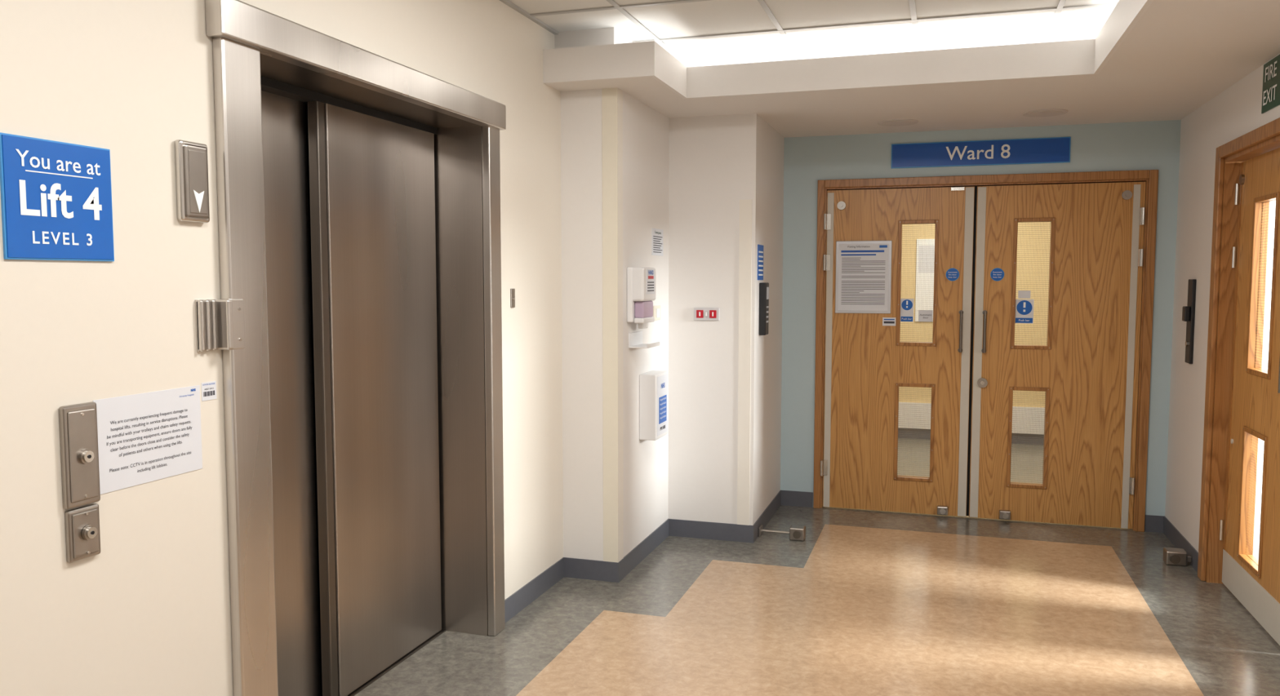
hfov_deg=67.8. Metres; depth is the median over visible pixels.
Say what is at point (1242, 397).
door
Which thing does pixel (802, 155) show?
wall
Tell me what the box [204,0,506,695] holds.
elevator door
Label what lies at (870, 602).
floor
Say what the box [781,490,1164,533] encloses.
baseboard
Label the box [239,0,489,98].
wall
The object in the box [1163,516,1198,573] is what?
baseboard
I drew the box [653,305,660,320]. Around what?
light switch
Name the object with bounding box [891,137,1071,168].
sign
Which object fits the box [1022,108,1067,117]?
recessed light
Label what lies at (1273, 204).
wall side corridor
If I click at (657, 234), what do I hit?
notice
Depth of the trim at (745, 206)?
5.35 m
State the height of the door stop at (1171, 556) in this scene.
0.075 m
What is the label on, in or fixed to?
attached to the wall at (148, 614)
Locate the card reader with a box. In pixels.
[759,282,768,335]
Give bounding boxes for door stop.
[758,524,805,541]
[1162,547,1191,566]
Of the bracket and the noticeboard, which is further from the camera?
the noticeboard
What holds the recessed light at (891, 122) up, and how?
in the ceiling
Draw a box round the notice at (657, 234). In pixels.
[652,228,662,256]
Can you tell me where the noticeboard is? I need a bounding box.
[915,239,934,321]
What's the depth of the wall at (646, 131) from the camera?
4.73 m
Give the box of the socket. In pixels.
[693,307,719,320]
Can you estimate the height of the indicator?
0.198 m
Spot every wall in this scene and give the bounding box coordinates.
[0,0,233,695]
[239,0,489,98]
[488,0,563,599]
[560,88,669,560]
[668,113,784,525]
[780,120,1181,515]
[897,202,1050,445]
[1164,53,1279,551]
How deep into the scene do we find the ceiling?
4.43 m
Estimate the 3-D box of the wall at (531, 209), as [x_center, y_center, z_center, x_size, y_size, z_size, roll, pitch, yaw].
[-0.787,-0.199,4.428,0.600,2.750,0.760,1,4,18]
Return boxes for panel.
[58,402,100,563]
[1182,279,1196,364]
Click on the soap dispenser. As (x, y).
(641, 282)
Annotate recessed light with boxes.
[877,119,918,126]
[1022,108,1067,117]
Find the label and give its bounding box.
[200,381,216,401]
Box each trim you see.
[601,88,622,562]
[737,199,751,525]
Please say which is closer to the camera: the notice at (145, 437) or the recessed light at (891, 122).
the notice at (145, 437)
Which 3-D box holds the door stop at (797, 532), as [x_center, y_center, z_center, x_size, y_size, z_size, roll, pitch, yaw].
[0.819,1.062,5.513,0.279,0.075,0.095,2,5,22]
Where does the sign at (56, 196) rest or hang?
attached to the wall at (148, 614)
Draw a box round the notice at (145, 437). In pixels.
[93,385,202,494]
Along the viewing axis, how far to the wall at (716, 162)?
5.42 m
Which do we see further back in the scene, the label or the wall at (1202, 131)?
the wall at (1202, 131)
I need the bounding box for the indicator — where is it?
[174,139,209,222]
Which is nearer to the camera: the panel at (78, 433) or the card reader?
the panel at (78, 433)
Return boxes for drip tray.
[628,331,659,348]
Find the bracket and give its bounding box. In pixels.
[195,298,244,351]
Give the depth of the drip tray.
4.85 m
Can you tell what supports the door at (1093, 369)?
in the wall at (802, 155)
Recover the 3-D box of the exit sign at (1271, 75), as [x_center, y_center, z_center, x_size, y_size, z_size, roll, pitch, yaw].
[2.569,-1.079,3.824,0.008,0.203,0.420,1,4,18]
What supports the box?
attached to the wall at (646, 131)
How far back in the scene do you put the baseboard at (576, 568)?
4.88 m
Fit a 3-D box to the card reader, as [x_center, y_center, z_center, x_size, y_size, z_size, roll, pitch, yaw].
[0.715,-0.226,5.476,0.043,0.300,0.100,1,4,18]
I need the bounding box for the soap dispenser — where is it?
[626,266,655,328]
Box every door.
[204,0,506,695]
[813,169,1158,532]
[1197,117,1279,645]
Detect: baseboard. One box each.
[504,490,781,622]
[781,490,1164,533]
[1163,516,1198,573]
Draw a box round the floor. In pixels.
[320,438,1279,695]
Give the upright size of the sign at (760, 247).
0.200 m
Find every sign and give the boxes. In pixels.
[0,132,114,261]
[757,244,763,279]
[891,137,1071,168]
[1261,54,1279,113]
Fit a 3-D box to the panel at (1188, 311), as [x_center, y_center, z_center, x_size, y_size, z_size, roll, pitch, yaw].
[2.935,-0.143,5.101,0.045,0.450,0.100,1,4,18]
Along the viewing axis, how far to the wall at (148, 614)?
2.17 m
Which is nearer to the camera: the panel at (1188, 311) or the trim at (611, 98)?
the trim at (611, 98)
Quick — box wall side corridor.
[1253,200,1275,548]
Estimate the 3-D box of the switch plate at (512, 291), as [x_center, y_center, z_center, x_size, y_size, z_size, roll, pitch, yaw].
[-0.554,-0.218,4.155,0.010,0.083,0.037,1,4,18]
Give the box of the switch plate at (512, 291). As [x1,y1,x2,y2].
[510,288,515,307]
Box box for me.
[639,370,668,440]
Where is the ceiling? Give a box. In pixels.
[499,0,1279,137]
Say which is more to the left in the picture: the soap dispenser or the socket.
the soap dispenser
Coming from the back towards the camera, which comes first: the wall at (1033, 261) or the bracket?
the wall at (1033, 261)
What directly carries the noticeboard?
attached to the wall at (1033, 261)

